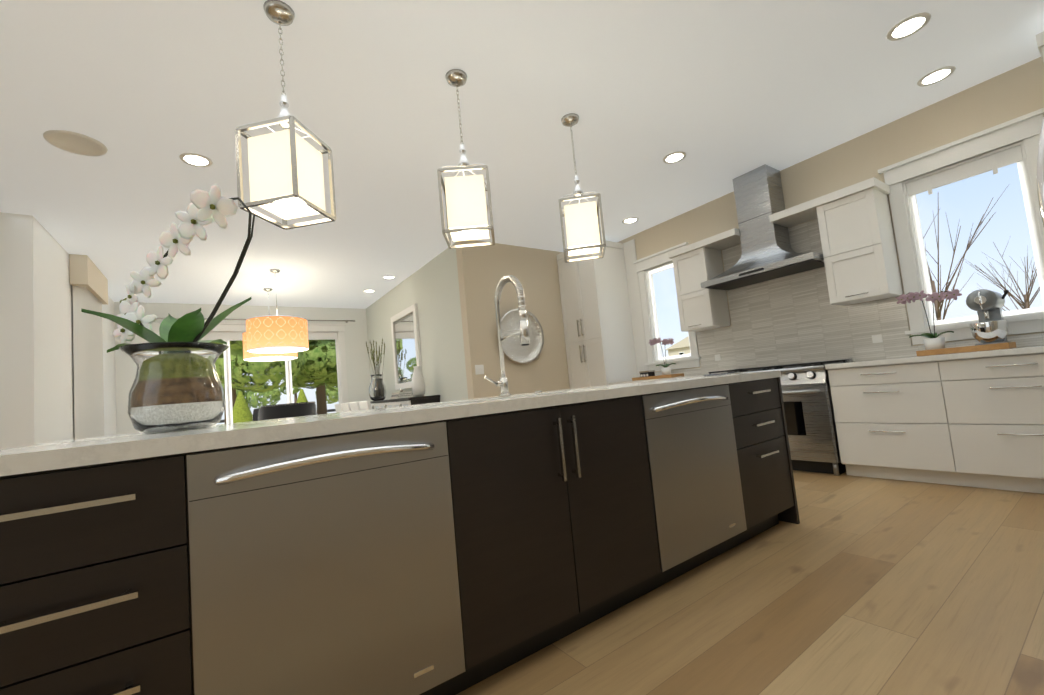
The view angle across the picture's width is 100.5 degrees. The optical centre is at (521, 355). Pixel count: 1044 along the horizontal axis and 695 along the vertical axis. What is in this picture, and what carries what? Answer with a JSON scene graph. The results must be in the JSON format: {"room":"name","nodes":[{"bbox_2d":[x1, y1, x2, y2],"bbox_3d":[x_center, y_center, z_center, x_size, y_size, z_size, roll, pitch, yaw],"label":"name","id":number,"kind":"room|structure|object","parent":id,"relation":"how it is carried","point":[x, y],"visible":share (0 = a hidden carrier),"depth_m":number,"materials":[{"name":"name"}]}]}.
{"room":"kitchen","nodes":[
{"label":"kitchen","id":0,"kind":"room"},
{"bbox_2d":[0,212,119,449],"bbox_3d":[-5.374,0.390,5.212,0.200,2.900,3.599,-2,-5,-35],"label":"wall","id":1,"kind":"structure","parent":0,"point":[37,359],"depth_m":3.91,"materials":[{"name":"beige paint"}]},
{"bbox_2d":[69,254,107,438],"bbox_3d":[-5.151,0.355,5.200,0.145,2.866,1.080,-2,-5,-35],"label":"drape","id":2,"kind":"object","parent":1,"relation":"attached to","point":[88,280],"visible":0.73,"depth_m":4.94,"materials":[{"name":"white fabric"}]},
{"bbox_2d":[116,302,371,434],"bbox_3d":[-6.358,0.600,6.797,8.070,2.900,0.150,-2,-5,-35],"label":"wall","id":3,"kind":"structure","parent":0,"point":[355,333],"depth_m":8.03,"materials":[{"name":"beige paint"}]},
{"bbox_2d":[157,318,354,322],"bbox_3d":[-4.803,-0.640,7.882,3.380,0.049,0.119,-2,-5,-35],"label":"curtain rod","id":4,"kind":"object","parent":3,"relation":"attached to","point":[346,321],"visible":0.31,"depth_m":8.39,"materials":[{"name":"silver metal"}]},
{"bbox_2d":[364,240,487,401],"bbox_3d":[-1.826,0.212,7.207,0.150,2.900,4.400,-2,-5,-35],"label":"wall","id":5,"kind":"structure","parent":0,"point":[448,291],"depth_m":6.01,"materials":[{"name":"beige paint"}]},
{"bbox_2d":[370,395,439,408],"bbox_3d":[-2.113,1.014,7.110,0.477,0.585,2.790,-2,-5,-35],"label":"sideboard","id":6,"kind":"object","parent":5,"relation":"attached to","point":[404,401],"visible":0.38,"depth_m":6.11,"materials":[{"name":"brown wood"}]},
{"bbox_2d":[366,339,385,400],"bbox_3d":[-2.613,0.254,7.838,0.300,1.123,0.609,-2,-5,-35],"label":"vase","id":7,"kind":"object","parent":6,"relation":"on","point":[377,390],"visible":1,"depth_m":7.75,"materials":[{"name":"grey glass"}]},
{"bbox_2d":[391,388,412,398],"bbox_3d":[-1.889,0.591,6.804,0.267,0.166,0.353,-2,-5,-35],"label":"books","id":8,"kind":"object","parent":6,"relation":"on","point":[402,394],"visible":0.98,"depth_m":6.69,"materials":[{"name":"beige paper"}]},
{"bbox_2d":[412,366,424,396],"bbox_3d":[-1.476,0.371,6.165,0.190,0.430,0.190,-2,-5,-35],"label":"vase","id":9,"kind":"object","parent":6,"relation":"on","point":[418,385],"visible":1,"depth_m":6.10,"materials":[{"name":"white ceramic"}]},
{"bbox_2d":[391,304,421,389],"bbox_3d":[-1.915,-0.097,7.145,0.043,1.280,1.170,-2,-5,-35],"label":"mirror","id":10,"kind":"object","parent":5,"relation":"attached to","point":[406,341],"visible":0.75,"depth_m":7.13,"materials":[{"name":"white"}]},
{"bbox_2d":[150,108,1043,423],"bbox_3d":[-1.122,-0.102,5.038,5.800,2.070,9.090,-2,-5,-35],"label":"window frames","id":11,"kind":"structure","parent":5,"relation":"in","point":[919,241],"depth_m":3.57,"materials":[{"name":"white wood"}]},
{"bbox_2d":[200,146,1022,340],"bbox_3d":[-1.173,-0.861,5.128,5.510,0.198,8.815,-2,-5,-35],"label":"roller blinds","id":12,"kind":"object","parent":11,"relation":"attached to","point":[994,162],"visible":0.69,"depth_m":3.40,"materials":[{"name":"white fabric"}]},
{"bbox_2d":[472,240,569,396],"bbox_3d":[0.274,-0.066,6.099,1.980,2.900,0.150,-2,-5,-35],"label":"wall","id":13,"kind":"structure","parent":0,"point":[536,270],"depth_m":5.91,"materials":[{"name":"beige paint"}]},
{"bbox_2d":[475,365,483,374],"bbox_3d":[-0.529,0.178,5.410,0.120,0.120,0.009,-2,-5,-35],"label":"switch plate","id":14,"kind":"object","parent":13,"relation":"attached to","point":[479,369],"visible":0.73,"depth_m":5.39,"materials":[{"name":"white plastic"}]},
{"bbox_2d":[501,309,543,363],"bbox_3d":[-0.020,-0.253,5.793,0.744,0.744,0.056,-2,-5,-35],"label":"decorative plate","id":15,"kind":"object","parent":13,"relation":"attached to","point":[515,350],"visible":0.67,"depth_m":5.79,"materials":[{"name":"silver metal"}]},
{"bbox_2d":[0,0,1043,308],"bbox_3d":[-2.834,-1.492,3.409,10.400,0.100,10.150,-2,-5,-35],"label":"ceiling","id":16,"kind":"structure","parent":0,"point":[722,94],"depth_m":2.99,"materials":[{"name":"white paint"}]},
{"bbox_2d":[43,130,107,155],"bbox_3d":[-3.054,-1.449,2.975,0.309,0.010,0.309,-7,-4,16],"label":"ceiling speaker","id":17,"kind":"object","parent":16,"relation":"in","point":[73,142],"depth_m":2.96,"materials":[{"name":"white plastic"}]},
{"bbox_2d":[179,153,212,166],"bbox_3d":[-2.474,-1.480,3.295,0.203,0.007,0.203,-2,-6,-41],"label":"recessed light","id":18,"kind":"object","parent":16,"relation":"in","point":[193,158],"depth_m":3.29,"materials":[{"name":"white"}]},
{"bbox_2d":[263,288,272,314],"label":"drum pendant light","id":19,"kind":"object","parent":16,"relation":"hanging from","point":[268,290],"depth_m":6.91,"materials":[{"name":"silver metal"}]},
{"bbox_2d":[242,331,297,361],"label":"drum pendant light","id":20,"kind":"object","parent":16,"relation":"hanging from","point":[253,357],"depth_m":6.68,"materials":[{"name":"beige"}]},
{"bbox_2d":[245,269,308,353],"bbox_3d":[-3.387,-0.626,5.997,0.748,1.127,0.748,-2,-5,-35],"label":"drum pendant light","id":21,"kind":"object","parent":16,"relation":"hanging from","point":[274,334],"visible":1,"depth_m":5.69,"materials":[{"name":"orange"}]},
{"bbox_2d":[235,0,335,229],"bbox_3d":[-1.145,-1.177,2.092,0.292,1.031,0.292,-6,-4,10],"label":"pendant lantern","id":22,"kind":"object","parent":16,"relation":"hanging from","point":[286,178],"visible":1,"depth_m":1.98,"materials":[{"name":"white glass"}]},
{"bbox_2d":[382,275,394,278],"bbox_3d":[-2.116,-1.240,6.902,0.203,0.007,0.203,-7,-4,16],"label":"recessed light","id":23,"kind":"object","parent":16,"relation":"in","point":[388,276],"depth_m":6.88,"materials":[{"name":"white"}]},
{"bbox_2d":[437,69,494,248],"bbox_3d":[-0.358,-1.208,2.642,0.292,1.031,0.292,-5,-4,-2],"label":"pendant lantern","id":24,"kind":"object","parent":16,"relation":"hanging from","point":[466,208],"visible":1,"depth_m":2.51,"materials":[{"name":"white glass"}]},
{"bbox_2d":[558,113,605,262],"bbox_3d":[0.404,-1.238,3.174,0.292,1.031,0.292,-6,-4,7],"label":"pendant lantern","id":25,"kind":"object","parent":16,"relation":"hanging from","point":[583,228],"visible":1,"depth_m":3.04,"materials":[{"name":"white glass"}]},
{"bbox_2d":[622,217,638,223],"bbox_3d":[1.348,-1.674,5.396,0.203,0.007,0.203,-2,-6,-41],"label":"recessed light","id":26,"kind":"object","parent":16,"relation":"in","point":[628,220],"depth_m":5.39,"materials":[{"name":"white"}]},
{"bbox_2d":[663,151,685,163],"bbox_3d":[1.381,-1.788,3.928,0.203,0.007,0.203,-2,-6,-41],"label":"recessed light","id":27,"kind":"object","parent":16,"relation":"in","point":[674,156],"depth_m":3.92,"materials":[{"name":"white glass"}]},
{"bbox_2d":[886,12,930,40],"bbox_3d":[2.328,-1.975,2.615,0.203,0.007,0.203,-1,-6,-44],"label":"recessed light","id":28,"kind":"object","parent":16,"relation":"in","point":[910,24],"depth_m":2.61,"materials":[{"name":"white"}]},
{"bbox_2d":[917,66,955,86],"bbox_3d":[2.969,-1.997,3.111,0.203,0.007,0.203,-2,-6,-41],"label":"recessed light","id":29,"kind":"object","parent":16,"relation":"in","point":[937,74],"depth_m":3.10,"materials":[{"name":"white"}]},
{"bbox_2d":[456,470,1043,694],"bbox_3d":[-2.558,1.486,3.183,10.400,0.100,10.150,-2,-5,-35],"label":"floor","id":30,"kind":"structure","parent":0,"point":[852,585],"depth_m":1.65,"materials":[{"name":"brown wood"}]},
{"bbox_2d":[0,370,799,694],"bbox_3d":[-0.023,0.657,2.079,3.316,0.914,1.133,-2,-5,-35],"label":"kitchen island","id":31,"kind":"object","parent":30,"relation":"on","point":[446,548],"visible":1,"depth_m":1.21,"materials":[{"name":"wood"}]},
{"bbox_2d":[81,184,254,433],"bbox_3d":[-1.131,-0.138,1.435,0.421,0.768,0.494,-2,-5,-35],"label":"potted orchid","id":32,"kind":"object","parent":31,"relation":"on","point":[177,386],"visible":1,"depth_m":1.38,"materials":[{"name":"clear glass"}]},
{"bbox_2d":[484,275,541,396],"bbox_3d":[-0.013,-0.107,2.285,0.371,0.629,0.285,-2,-5,-35],"label":"faucet","id":33,"kind":"object","parent":31,"relation":"on","point":[523,332],"visible":1,"depth_m":2.29,"materials":[{"name":"silver metal"}]},
{"bbox_2d":[556,239,648,388],"bbox_3d":[1.139,-0.121,6.038,0.663,2.839,0.934,-2,-5,-35],"label":"pantry","id":34,"kind":"object","parent":30,"relation":"on","point":[604,331],"visible":0.58,"depth_m":5.92,"materials":[{"name":"white wood"}]},
{"bbox_2d":[704,358,852,475],"bbox_3d":[2.448,0.569,4.143,0.699,0.944,1.080,-2,-5,-35],"label":"range","id":35,"kind":"object","parent":30,"relation":"on","point":[810,420],"visible":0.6,"depth_m":3.68,"materials":[{"name":"silver metal"}]},
{"bbox_2d":[828,361,959,485],"bbox_3d":[2.999,0.501,3.442,0.627,0.872,0.675,-2,-5,-35],"label":"base cabinet","id":36,"kind":"object","parent":30,"relation":"on","point":[892,422],"depth_m":3.23,"materials":[{"name":"white wood"}]},
{"bbox_2d":[940,353,1043,493],"bbox_3d":[3.381,0.424,2.891,0.627,0.872,0.675,-2,-5,-35],"label":"base cabinet","id":37,"kind":"object","parent":30,"relation":"on","point":[974,422],"depth_m":2.80,"materials":[{"name":"white wood"}]},
{"bbox_2d":[609,345,1043,384],"bbox_3d":[2.444,0.147,4.186,0.642,0.040,3.788,-2,-5,-35],"label":"countertop","id":38,"kind":"structure","parent":37,"relation":"on","point":[992,353],"depth_m":3.06,"materials":[{"name":"stone"}]},
{"bbox_2d":[632,373,683,380],"bbox_3d":[1.670,0.269,5.360,0.240,0.035,0.600,-2,-5,-35],"label":"tray","id":39,"kind":"object","parent":38,"relation":"on","point":[659,376],"visible":1,"depth_m":5.20,"materials":[{"name":"brown wood"}]},
{"bbox_2d":[639,370,654,376],"bbox_3d":[1.585,0.242,5.489,0.120,0.095,0.150,-2,-5,-35],"label":"rack","id":40,"kind":"object","parent":39,"relation":"on","point":[647,373],"visible":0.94,"depth_m":5.44,"materials":[{"name":"black"}]},
{"bbox_2d":[649,337,675,374],"bbox_3d":[1.720,0.015,5.254,0.223,0.486,0.371,-2,-5,-35],"label":"orchid pot","id":41,"kind":"object","parent":39,"relation":"on","point":[666,370],"visible":0.98,"depth_m":5.23,"materials":[{"name":"white ceramic"}]},
{"bbox_2d":[916,342,1015,355],"bbox_3d":[3.203,-0.043,3.141,0.270,0.040,0.470,-2,-5,-35],"label":"cutting board","id":42,"kind":"object","parent":38,"relation":"on","point":[1008,345],"visible":1,"depth_m":3.03,"materials":[{"name":"brown wood"}]},
{"bbox_2d":[895,289,961,349],"bbox_3d":[3.093,-0.261,3.273,0.223,0.485,0.370,-2,-5,-35],"label":"orchid pot","id":43,"kind":"object","parent":42,"relation":"on","point":[933,342],"visible":0.98,"depth_m":3.26,"materials":[{"name":"white"}]},
{"bbox_2d":[966,289,1010,345],"bbox_3d":[3.269,-0.257,3.027,0.383,0.404,0.209,-2,-5,-35],"label":"stand mixer","id":44,"kind":"object","parent":42,"relation":"on","point":[991,327],"visible":0.98,"depth_m":2.96,"materials":[{"name":"grey metal"}]},
{"bbox_2d":[1035,31,1043,62],"bbox_3d":[3.666,-0.603,2.353,0.710,2.779,0.772,-2,-5,-35],"label":"tall cabinet","id":45,"kind":"object","parent":30,"relation":"on","point":[1040,40],"visible":1,"depth_m":2.60,"materials":[{"name":"white wood"}]},
{"bbox_2d":[1037,117,1043,227],"bbox_3d":[1.987,-0.287,1.080,0.985,2.269,0.845,-2,-5,-35],"label":"fridge","id":46,"kind":"object","parent":30,"relation":"on","point":[1040,176],"visible":1,"depth_m":1.36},
{"bbox_3d":[-3.575,1.732,5.997,2.800,0.019,3.850,-2,-5,-35],"label":"rug","id":47,"kind":"object","parent":30,"relation":"on","visible":0},
{"bbox_2d":[252,408,259,420],"bbox_3d":[-4.334,1.408,7.590,0.634,1.000,0.598,-2,-5,-35],"label":"chair","id":48,"kind":"object","parent":47,"relation":"on","point":[255,414],"visible":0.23,"depth_m":7.51,"materials":[{"name":"black"}]},
{"bbox_2d":[258,401,316,420],"bbox_3d":[-2.737,1.073,5.110,0.634,1.000,0.598,-2,-5,-35],"label":"chair","id":49,"kind":"object","parent":47,"relation":"on","point":[277,411],"visible":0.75,"depth_m":4.89,"materials":[{"name":"black"}]},
{"bbox_2d":[334,403,342,412],"bbox_3d":[-3.279,1.325,7.489,0.580,0.956,0.460,-2,-5,-35],"label":"chair","id":50,"kind":"object","parent":47,"relation":"on","point":[338,407],"visible":0.04,"depth_m":7.53,"materials":[{"name":"white leather"}]},
{"bbox_2d":[342,402,350,411],"bbox_3d":[-2.962,1.261,7.032,0.580,0.956,0.460,-2,-5,-35],"label":"chair","id":51,"kind":"object","parent":47,"relation":"on","point":[346,407],"visible":0.04,"depth_m":7.08,"materials":[{"name":"white leather"}]},
{"bbox_2d":[349,402,359,410],"bbox_3d":[-2.645,1.197,6.575,0.580,0.956,0.460,-2,-5,-35],"label":"chair","id":52,"kind":"object","parent":47,"relation":"on","point":[354,406],"visible":0.02,"depth_m":6.62,"materials":[{"name":"white leather"}]},
{"bbox_2d":[359,400,371,409],"bbox_3d":[-2.328,1.133,6.118,0.580,0.956,0.460,-2,-5,-35],"label":"chair","id":53,"kind":"object","parent":47,"relation":"on","point":[364,405],"visible":0.04,"depth_m":6.14,"materials":[{"name":"white leather"}]},
{"bbox_2d":[618,57,1043,375],"bbox_3d":[2.702,-0.411,4.499,0.150,2.900,5.590,-2,-5,-35],"label":"wall","id":54,"kind":"structure","parent":0,"point":[1017,92],"depth_m":3.72,"materials":[{"name":"beige paint"}]},
{"bbox_2d":[668,239,730,331],"bbox_3d":[2.043,-0.768,4.966,0.347,0.940,0.403,-2,-5,-35],"label":"upper cabinet","id":55,"kind":"object","parent":54,"relation":"attached to","point":[700,309],"depth_m":4.83,"materials":[{"name":"white wood"}]},
{"bbox_2d":[701,164,824,290],"bbox_3d":[2.358,-1.309,4.343,0.508,1.074,1.070,-2,-5,-35],"label":"range hood","id":56,"kind":"object","parent":54,"relation":"attached to","point":[769,252],"visible":0.98,"depth_m":4.28,"materials":[{"name":"silver metal"}]},
{"bbox_2d":[654,219,1043,375],"bbox_3d":[2.636,-0.568,4.440,0.014,1.382,3.828,-2,-5,-35],"label":"backsplash","id":57,"kind":"structure","parent":54,"relation":"attached to","point":[794,318],"depth_m":4.27,"materials":[{"name":"tile"}]},
{"bbox_2d":[812,177,902,305],"bbox_3d":[2.894,-0.940,3.739,0.347,0.940,0.412,-2,-5,-35],"label":"upper cabinet","id":58,"kind":"object","parent":54,"relation":"attached to","point":[858,244],"depth_m":3.61,"materials":[{"name":"white wood"}]},
{"label":"outside","id":59,"kind":"structure","parent":0,"visible":0},
{"bbox_3d":[2.509,2.846,20.377,150.000,0.250,150.000,-2,-5,-35],"label":"ground","id":60,"kind":"structure","parent":59,"visible":0},
{"bbox_2d":[210,186,1039,423],"bbox_3d":[-18.197,-1.971,52.511,142.649,17.943,104.652,-2,-5,-35],"label":"trees","id":61,"kind":"object","parent":60,"relation":"on","point":[316,363],"visible":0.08,"depth_m":32.94,"materials":[{"name":"green plant"}]},
{"bbox_2d":[666,337,689,355],"bbox_3d":[37.049,-0.369,79.064,14.800,8.600,14.800,-2,-5,-35],"label":"house","id":62,"kind":"structure","parent":60,"relation":"on","point":[681,347],"depth_m":78.19,"materials":[{"name":"beige"}]}
]}

